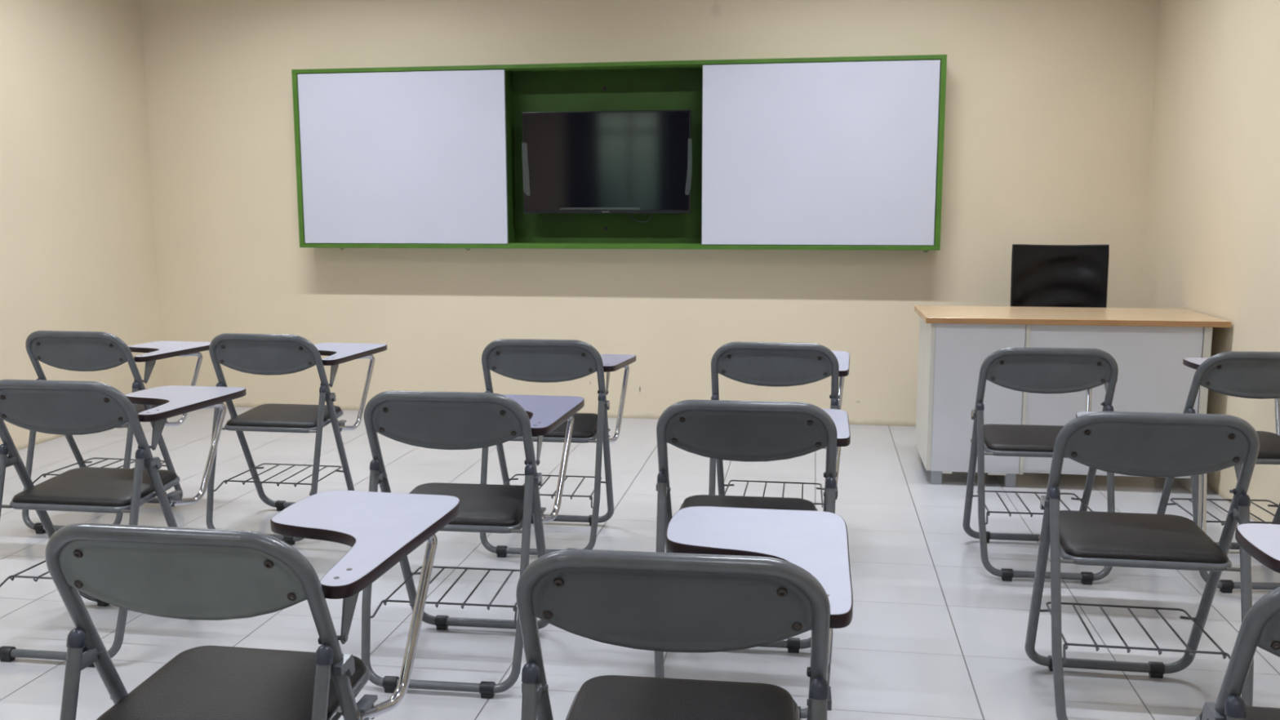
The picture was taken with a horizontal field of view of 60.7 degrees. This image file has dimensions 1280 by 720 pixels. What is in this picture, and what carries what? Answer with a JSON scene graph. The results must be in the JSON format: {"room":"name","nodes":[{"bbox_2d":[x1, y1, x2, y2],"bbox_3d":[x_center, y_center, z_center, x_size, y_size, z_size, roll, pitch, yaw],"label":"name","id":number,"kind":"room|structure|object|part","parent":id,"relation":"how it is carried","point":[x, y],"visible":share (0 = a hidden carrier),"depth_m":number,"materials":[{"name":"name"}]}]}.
{"room":"classroom","nodes":[
{"label":"classroom","id":0,"kind":"room"},
{"bbox_2d":[0,0,164,450],"bbox_3d":[-3.626,-0.646,2.596,0.100,3.000,8.110,1,8,9],"label":"wall","id":1,"kind":"structure","parent":0,"point":[77,246],"depth_m":5.88,"materials":[{"name":"beige paint"}]},
{"bbox_2d":[0,406,1279,719],"bbox_3d":[-0.776,0.939,2.412,5.850,0.100,8.210,1,8,9],"label":"floor","id":2,"kind":"structure","parent":0,"point":[931,633],"depth_m":3.42,"materials":[{"name":"tile"}]},
{"bbox_2d":[22,330,210,533],"bbox_3d":[-2.055,0.234,4.357,0.499,0.758,0.716,1,8,10],"label":"chair","id":3,"kind":"object","parent":2,"relation":"on","point":[77,351],"visible":0.68,"depth_m":4.12,"materials":[{"name":"grey metal"}]},
{"bbox_3d":[-2.112,-0.023,4.105,0.395,0.139,0.051,1,8,10],"label":"backrest","id":4,"kind":"part","parent":3,"relation":"part of","materials":[{"name":"grey plastic"}]},
{"bbox_3d":[-2.118,0.366,4.125,0.434,0.537,0.171,1,8,10],"label":"frame","id":5,"kind":"part","parent":3,"relation":"part of","materials":[{"name":"grey metal"}]},
{"bbox_2d":[32,457,166,483],"bbox_3d":[-2.094,0.441,4.267,0.407,0.035,0.336,1,8,10],"label":"basket","id":6,"kind":"object","parent":3,"relation":"on","point":[81,462],"depth_m":4.38,"materials":[{"name":"grey metal"}]},
{"bbox_3d":[-2.086,0.203,4.283,0.359,0.049,0.290,1,8,10],"label":"seat","id":7,"kind":"part","parent":3,"relation":"part of","materials":[{"name":"leather"}]},
{"bbox_2d":[0,379,246,667],"bbox_3d":[-1.522,0.395,3.209,0.499,0.758,0.716,1,8,8],"label":"chair","id":8,"kind":"object","parent":2,"relation":"on","point":[62,407],"visible":0.88,"depth_m":3.00,"materials":[{"name":"grey metal"}]},
{"bbox_2d":[0,560,52,586],"bbox_3d":[-1.558,0.602,3.118,0.407,0.035,0.336,1,8,8],"label":"basket","id":9,"kind":"object","parent":8,"relation":"on","point":[13,576],"depth_m":3.03,"materials":[{"name":"grey metal"}]},
{"bbox_3d":[-1.572,0.139,2.956,0.395,0.139,0.051,1,8,8],"label":"backrest","id":10,"kind":"part","parent":8,"relation":"part of","materials":[{"name":"grey plastic"}]},
{"bbox_3d":[-1.577,0.528,2.975,0.434,0.537,0.171,1,8,8],"label":"frame","id":11,"kind":"part","parent":8,"relation":"part of","materials":[{"name":"grey metal"}]},
{"bbox_3d":[-1.552,0.401,3.132,0.436,0.748,0.361,1,8,8],"label":"frame","id":12,"kind":"part","parent":8,"relation":"part of","materials":[{"name":"grey metal"}]},
{"bbox_3d":[-1.551,0.365,3.135,0.359,0.049,0.290,1,8,8],"label":"seat","id":13,"kind":"part","parent":8,"relation":"part of","materials":[{"name":"black leather"}]},
{"bbox_3d":[-1.551,0.376,3.136,0.374,0.039,0.305,1,8,8],"label":"seat frame","id":14,"kind":"part","parent":8,"relation":"part of","materials":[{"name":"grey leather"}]},
{"bbox_2d":[44,490,460,719],"bbox_3d":[-0.631,0.582,1.873,0.499,0.758,0.716,1,8,9],"label":"chair","id":15,"kind":"object","parent":2,"relation":"on","point":[184,573],"visible":1,"depth_m":1.70,"materials":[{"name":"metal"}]},
{"bbox_3d":[-0.684,0.326,1.621,0.395,0.139,0.051,1,8,9],"label":"backrest","id":16,"kind":"part","parent":15,"relation":"part of","materials":[{"name":"plastic"}]},
{"bbox_3d":[-0.689,0.715,1.640,0.434,0.537,0.171,1,8,9],"label":"frame","id":17,"kind":"part","parent":15,"relation":"part of","materials":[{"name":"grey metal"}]},
{"bbox_3d":[-0.662,0.588,1.796,0.436,0.748,0.361,1,8,9],"label":"frame","id":18,"kind":"part","parent":15,"relation":"part of","materials":[{"name":"grey metal"}]},
{"bbox_3d":[-0.660,0.552,1.799,0.359,0.049,0.290,1,8,9],"label":"seat","id":19,"kind":"part","parent":15,"relation":"part of","materials":[{"name":"black leather"}]},
{"bbox_3d":[-0.660,0.563,1.801,0.374,0.039,0.305,1,8,9],"label":"seat frame","id":20,"kind":"part","parent":15,"relation":"part of","materials":[{"name":"grey metal"}]},
{"bbox_2d":[206,333,386,545],"bbox_3d":[-1.323,0.246,4.256,0.499,0.758,0.716,1,8,9],"label":"chair","id":21,"kind":"object","parent":2,"relation":"on","point":[268,354],"visible":0.87,"depth_m":4.05,"materials":[{"name":"grey metal"}]},
{"bbox_3d":[-1.377,-0.010,4.004,0.395,0.139,0.051,1,8,9],"label":"backrest","id":22,"kind":"part","parent":21,"relation":"part of","materials":[{"name":"grey plastic"}]},
{"bbox_3d":[-1.382,0.379,4.023,0.434,0.537,0.171,1,8,9],"label":"frame","id":23,"kind":"part","parent":21,"relation":"part of","materials":[{"name":"grey metal"}]},
{"bbox_2d":[213,462,343,495],"bbox_3d":[-1.361,0.453,4.166,0.407,0.035,0.336,1,8,9],"label":"basket","id":24,"kind":"object","parent":21,"relation":"on","point":[252,468],"depth_m":4.16,"materials":[{"name":"grey metal"}]},
{"bbox_3d":[-1.354,0.252,4.179,0.436,0.748,0.361,1,8,9],"label":"frame","id":25,"kind":"part","parent":21,"relation":"part of","materials":[{"name":"grey metal"}]},
{"bbox_3d":[-1.353,0.216,4.182,0.359,0.049,0.290,1,8,9],"label":"seat","id":26,"kind":"part","parent":21,"relation":"part of","materials":[{"name":"black leather"}]},
{"bbox_3d":[-1.353,0.227,4.184,0.374,0.039,0.305,1,8,9],"label":"seat frame","id":27,"kind":"part","parent":21,"relation":"part of","materials":[{"name":"grey metal"}]},
{"bbox_2d":[360,391,584,698],"bbox_3d":[-0.444,0.419,3.018,0.499,0.758,0.716,1,8,7],"label":"chair","id":28,"kind":"object","parent":2,"relation":"on","point":[443,420],"visible":0.88,"depth_m":2.79,"materials":[{"name":"grey metal"}]},
{"bbox_2d":[370,565,519,625],"bbox_3d":[-0.478,0.627,2.927,0.407,0.035,0.336,1,8,7],"label":"basket","id":29,"kind":"object","parent":28,"relation":"on","point":[407,575],"depth_m":2.93,"materials":[{"name":"grey metal"}]},
{"bbox_3d":[-0.495,0.553,2.784,0.434,0.537,0.171,1,8,7],"label":"frame","id":30,"kind":"part","parent":28,"relation":"part of","materials":[{"name":"grey metal"}]},
{"bbox_3d":[-0.492,0.163,2.764,0.395,0.139,0.051,1,8,7],"label":"backrest","id":31,"kind":"part","parent":28,"relation":"part of","materials":[{"name":"grey plastic"}]},
{"bbox_3d":[-0.473,0.425,2.941,0.436,0.748,0.361,1,8,7],"label":"frame","id":32,"kind":"part","parent":28,"relation":"part of","materials":[{"name":"grey metal"}]},
{"bbox_3d":[-0.472,0.390,2.943,0.359,0.049,0.290,1,8,7],"label":"seat","id":33,"kind":"part","parent":28,"relation":"part of","materials":[{"name":"black leather"}]},
{"bbox_3d":[-0.472,0.400,2.945,0.374,0.039,0.305,1,8,7],"label":"seat frame","id":34,"kind":"part","parent":28,"relation":"part of","materials":[{"name":"grey metal"}]},
{"bbox_2d":[480,338,635,557],"bbox_3d":[-0.296,0.270,4.075,0.499,0.758,0.715,1,8,8],"label":"chair","id":35,"kind":"object","parent":2,"relation":"on","point":[543,361],"visible":0.85,"depth_m":3.83,"materials":[{"name":"grey metal"}]},
{"bbox_3d":[-0.345,0.013,3.822,0.395,0.139,0.051,1,8,8],"label":"backrest","id":36,"kind":"part","parent":35,"relation":"part of","materials":[{"name":"grey plastic"}]},
{"bbox_3d":[-0.349,0.403,3.841,0.434,0.537,0.171,1,8,8],"label":"frame","id":37,"kind":"part","parent":35,"relation":"part of","materials":[{"name":"grey metal"}]},
{"bbox_3d":[-0.324,0.250,4.002,0.374,0.039,0.305,1,8,8],"label":"seat frame","id":38,"kind":"part","parent":35,"relation":"part of","materials":[{"name":"grey metal"}]},
{"bbox_2d":[504,474,605,508],"bbox_3d":[-0.331,0.477,3.984,0.407,0.035,0.336,1,8,8],"label":"basket","id":39,"kind":"object","parent":35,"relation":"on","point":[597,496],"depth_m":3.93,"materials":[{"name":"grey metal"}]},
{"bbox_3d":[-0.324,0.239,4.001,0.359,0.049,0.290,1,8,8],"label":"seat","id":40,"kind":"part","parent":35,"relation":"part of","materials":[{"name":"black leather"}]},
{"bbox_2d":[515,506,853,719],"bbox_3d":[0.088,0.598,1.750,0.499,0.758,0.716,1,8,7],"label":"chair","id":41,"kind":"object","parent":2,"relation":"on","point":[731,579],"visible":1,"depth_m":1.52,"materials":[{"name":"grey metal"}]},
{"bbox_3d":[0.041,0.342,1.496,0.395,0.139,0.051,1,8,7],"label":"backrest","id":42,"kind":"part","parent":41,"relation":"part of","materials":[{"name":"grey plastic"}]},
{"bbox_3d":[0.037,0.731,1.516,0.434,0.537,0.171,1,8,7],"label":"frame","id":43,"kind":"part","parent":41,"relation":"part of","materials":[{"name":"grey metal"}]},
{"bbox_3d":[0.060,0.568,1.676,0.359,0.049,0.290,1,8,7],"label":"seat","id":44,"kind":"part","parent":41,"relation":"part of","materials":[{"name":"black leather"}]},
{"bbox_3d":[0.060,0.579,1.677,0.374,0.039,0.305,1,8,7],"label":"seat frame","id":45,"kind":"part","parent":41,"relation":"part of","materials":[{"name":"grey metal"}]},
{"bbox_2d":[654,400,850,719],"bbox_3d":[0.303,0.437,2.881,0.499,0.758,0.716,1,8,8],"label":"chair","id":46,"kind":"object","parent":2,"relation":"on","point":[746,431],"visible":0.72,"depth_m":2.64,"materials":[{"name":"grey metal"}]},
{"bbox_3d":[0.250,0.570,2.647,0.434,0.537,0.171,1,8,8],"label":"frame","id":47,"kind":"part","parent":46,"relation":"part of","materials":[{"name":"grey metal"}]},
{"bbox_3d":[0.254,0.181,2.628,0.395,0.139,0.051,1,8,8],"label":"backrest","id":48,"kind":"part","parent":46,"relation":"part of","materials":[{"name":"grey plastic"}]},
{"bbox_3d":[0.275,0.407,2.807,0.359,0.049,0.290,1,8,8],"label":"seat","id":49,"kind":"part","parent":46,"relation":"part of","materials":[{"name":"black leather"}]},
{"bbox_2d":[708,342,849,507],"bbox_3d":[0.511,0.282,3.975,0.499,0.758,0.716,1,8,9],"label":"chair","id":50,"kind":"object","parent":2,"relation":"on","point":[771,364],"visible":0.59,"depth_m":3.73,"materials":[{"name":"grey metal"}]},
{"bbox_3d":[0.452,0.415,3.742,0.434,0.537,0.171,1,8,9],"label":"frame","id":51,"kind":"part","parent":50,"relation":"part of","materials":[{"name":"grey metal"}]},
{"bbox_2d":[723,480,824,507],"bbox_3d":[0.474,0.489,3.885,0.407,0.035,0.336,1,8,9],"label":"basket","id":52,"kind":"object","parent":50,"relation":"on","point":[820,488],"depth_m":4.02,"materials":[{"name":"grey metal"}]},
{"bbox_3d":[0.457,0.025,3.723,0.395,0.139,0.051,1,8,9],"label":"backrest","id":53,"kind":"part","parent":50,"relation":"part of","materials":[{"name":"grey plastic"}]},
{"bbox_2d":[962,346,1118,584],"bbox_3d":[1.376,0.301,3.825,0.485,0.758,0.717,1,8,8],"label":"chair","id":54,"kind":"object","parent":2,"relation":"on","point":[1028,370],"visible":0.7,"depth_m":3.59,"materials":[{"name":"grey metal"}]},
{"bbox_3d":[1.356,0.271,3.749,0.359,0.049,0.290,1,8,8],"label":"seat","id":55,"kind":"part","parent":54,"relation":"part of","materials":[{"name":"black leather"}]},
{"bbox_3d":[1.356,0.282,3.751,0.374,0.039,0.305,1,8,8],"label":"seat frame","id":56,"kind":"part","parent":54,"relation":"part of","materials":[{"name":"grey metal"}]},
{"bbox_2d":[973,490,1092,524],"bbox_3d":[1.349,0.509,3.733,0.407,0.035,0.336,1,8,8],"label":"basket","id":57,"kind":"object","parent":54,"relation":"on","point":[1085,500],"depth_m":3.78,"materials":[{"name":"grey metal"}]},
{"bbox_3d":[1.331,0.435,3.590,0.434,0.537,0.171,1,8,8],"label":"frame","id":58,"kind":"part","parent":54,"relation":"part of","materials":[{"name":"grey metal"}]},
{"bbox_3d":[1.335,0.045,3.570,0.395,0.139,0.051,1,8,8],"label":"backrest","id":59,"kind":"part","parent":54,"relation":"part of","materials":[{"name":"grey plastic"}]},
{"bbox_2d":[1010,244,1109,307],"bbox_3d":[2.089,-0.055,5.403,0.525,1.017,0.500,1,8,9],"label":"monitor","id":60,"kind":"object","parent":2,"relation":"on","point":[1042,275],"visible":0.52,"depth_m":5.53,"materials":[{"name":"black plastic"}]},
{"bbox_2d":[914,305,1231,492],"bbox_3d":[1.871,0.156,4.916,1.218,0.738,0.580,1,8,9],"label":"desk","id":61,"kind":"object","parent":2,"relation":"on","point":[1148,346],"visible":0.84,"depth_m":4.69,"materials":[{"name":"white wood"}]},
{"bbox_3d":[1.305,0.125,5.007,0.019,0.651,0.532,1,8,9],"label":"panel","id":62,"kind":"part","parent":61,"relation":"part of","materials":[{"name":"white laminate"}]},
{"bbox_3d":[1.458,0.167,4.728,0.372,0.651,0.018,1,8,9],"label":"cabinet panel","id":63,"kind":"part","parent":61,"relation":"part of","materials":[{"name":"white laminate"}]},
{"bbox_3d":[2.003,0.174,4.651,0.691,0.648,0.018,1,8,9],"label":"modesty panel","id":64,"kind":"part","parent":61,"relation":"part of","materials":[{"name":"white laminate"}]},
{"bbox_3d":[2.400,0.178,4.839,0.030,0.713,0.530,1,8,9],"label":"panel","id":65,"kind":"part","parent":61,"relation":"part of","materials":[{"name":"white laminate"}]},
{"bbox_2d":[1024,411,1259,719],"bbox_3d":[1.212,0.458,2.722,0.485,0.758,0.717,1,8,9],"label":"chair","id":66,"kind":"object","parent":2,"relation":"on","point":[1140,444],"visible":0.99,"depth_m":2.51,"materials":[{"name":"grey metal"}]},
{"bbox_2d":[1040,601,1230,664],"bbox_3d":[1.183,0.665,2.630,0.407,0.035,0.336,1,8,9],"label":"basket","id":67,"kind":"object","parent":66,"relation":"on","point":[1199,621],"depth_m":2.61,"materials":[{"name":"grey metal"}]},
{"bbox_3d":[1.190,0.428,2.647,0.359,0.049,0.290,1,8,9],"label":"seat","id":68,"kind":"part","parent":66,"relation":"part of","materials":[{"name":"black leather"}]},
{"bbox_3d":[1.190,0.439,2.648,0.374,0.039,0.305,1,8,9],"label":"seat frame","id":69,"kind":"part","parent":66,"relation":"part of","materials":[{"name":"grey metal"}]},
{"bbox_3d":[1.161,0.591,2.488,0.434,0.537,0.171,1,8,9],"label":"frame","id":70,"kind":"part","parent":66,"relation":"part of","materials":[{"name":"grey metal"}]},
{"bbox_3d":[1.166,0.202,2.468,0.395,0.139,0.051,1,8,9],"label":"backrest","id":71,"kind":"part","parent":66,"relation":"part of","materials":[{"name":"grey plastic"}]},
{"bbox_2d":[1156,351,1279,593],"bbox_3d":[2.021,0.314,3.723,0.499,0.758,0.716,0,8,4],"label":"chair","id":72,"kind":"object","parent":2,"relation":"on","point":[1246,375],"visible":0.71,"depth_m":3.48,"materials":[{"name":"grey metal"}]},
{"bbox_2d":[1167,497,1279,525],"bbox_3d":[1.994,0.522,3.629,0.407,0.035,0.336,0,8,4],"label":"basket","id":73,"kind":"object","parent":72,"relation":"on","point":[1277,513],"depth_m":3.72,"materials":[{"name":"grey metal"}]},
{"bbox_3d":[1.984,0.448,3.486,0.434,0.537,0.171,0,8,4],"label":"frame","id":74,"kind":"part","parent":72,"relation":"part of","materials":[{"name":"grey metal"}]},
{"bbox_3d":[1.986,0.058,3.466,0.395,0.139,0.051,0,8,4],"label":"backrest","id":75,"kind":"part","parent":72,"relation":"part of","materials":[{"name":"grey plastic"}]},
{"bbox_3d":[1.998,0.295,3.648,0.374,0.039,0.305,0,8,4],"label":"seat frame","id":76,"kind":"part","parent":72,"relation":"part of","materials":[{"name":"grey metal"}]},
{"bbox_3d":[1.997,0.285,3.646,0.359,0.049,0.290,0,8,4],"label":"seat","id":77,"kind":"part","parent":72,"relation":"part of","materials":[{"name":"black leather"}]},
{"bbox_2d":[1195,523,1279,719],"bbox_3d":[1.050,0.612,1.633,0.499,0.758,0.716,1,8,9],"label":"chair","id":78,"kind":"object","parent":2,"relation":"on","point":[1260,627],"visible":1,"depth_m":1.46,"materials":[{"name":"grey metal"}]},
{"bbox_3d":[0.992,0.745,1.400,0.434,0.537,0.171,1,8,9],"label":"frame","id":79,"kind":"part","parent":78,"relation":"part of","materials":[{"name":"grey metal"}]},
{"bbox_3d":[1.020,0.582,1.559,0.359,0.049,0.290,1,8,9],"label":"seat","id":80,"kind":"part","parent":78,"relation":"part of","materials":[{"name":"black leather"}]},
{"bbox_3d":[1.019,0.618,1.557,0.436,0.748,0.361,1,8,9],"label":"frame","id":81,"kind":"part","parent":78,"relation":"part of","materials":[{"name":"grey metal"}]},
{"bbox_3d":[0.997,0.356,1.381,0.395,0.139,0.051,1,8,9],"label":"backrest","id":82,"kind":"part","parent":78,"relation":"part of","materials":[{"name":"grey plastic"}]},
{"bbox_2d":[139,0,1159,426],"bbox_3d":[-0.139,-1.158,6.159,5.850,3.000,0.100,1,8,9],"label":"wall","id":83,"kind":"structure","parent":0,"point":[1049,103],"depth_m":6.16,"materials":[{"name":"beige paint"}]},
{"bbox_2d":[291,54,946,252],"bbox_3d":[-0.180,-1.111,6.029,3.575,1.009,0.179,1,8,9],"label":"whiteboard","id":84,"kind":"object","parent":83,"relation":"attached to","point":[814,153],"visible":1,"depth_m":6.00,"materials":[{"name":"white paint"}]},
{"bbox_2d":[521,109,691,222],"bbox_3d":[-0.178,-1.065,6.050,0.951,0.604,0.107,1,8,9],"label":"television","id":85,"kind":"object","parent":84,"relation":"attached to","point":[632,161],"visible":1,"depth_m":6.00,"materials":[{"name":"black"}]},
{"bbox_3d":[-0.168,-1.128,6.103,3.519,0.953,0.018,1,8,9],"label":"panel","id":86,"kind":"part","parent":84,"relation":"part of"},
{"bbox_3d":[-0.191,-1.576,5.898,3.519,0.008,0.010,1,8,9],"label":"slide rail","id":87,"kind":"part","parent":84,"relation":"part of","materials":[{"name":"metal"}]},
{"bbox_3d":[-0.189,-0.640,6.031,3.519,0.008,0.010,1,8,9],"label":"slide rail","id":88,"kind":"part","parent":84,"relation":"part of","materials":[{"name":"metal"}]},
{"bbox_2d":[1140,0,1279,524],"bbox_3d":[2.052,-0.531,1.695,0.100,3.000,8.110,1,8,9],"label":"wall","id":89,"kind":"structure","parent":0,"point":[1211,245],"depth_m":4.63,"materials":[{"name":"beige paint"}]}
]}

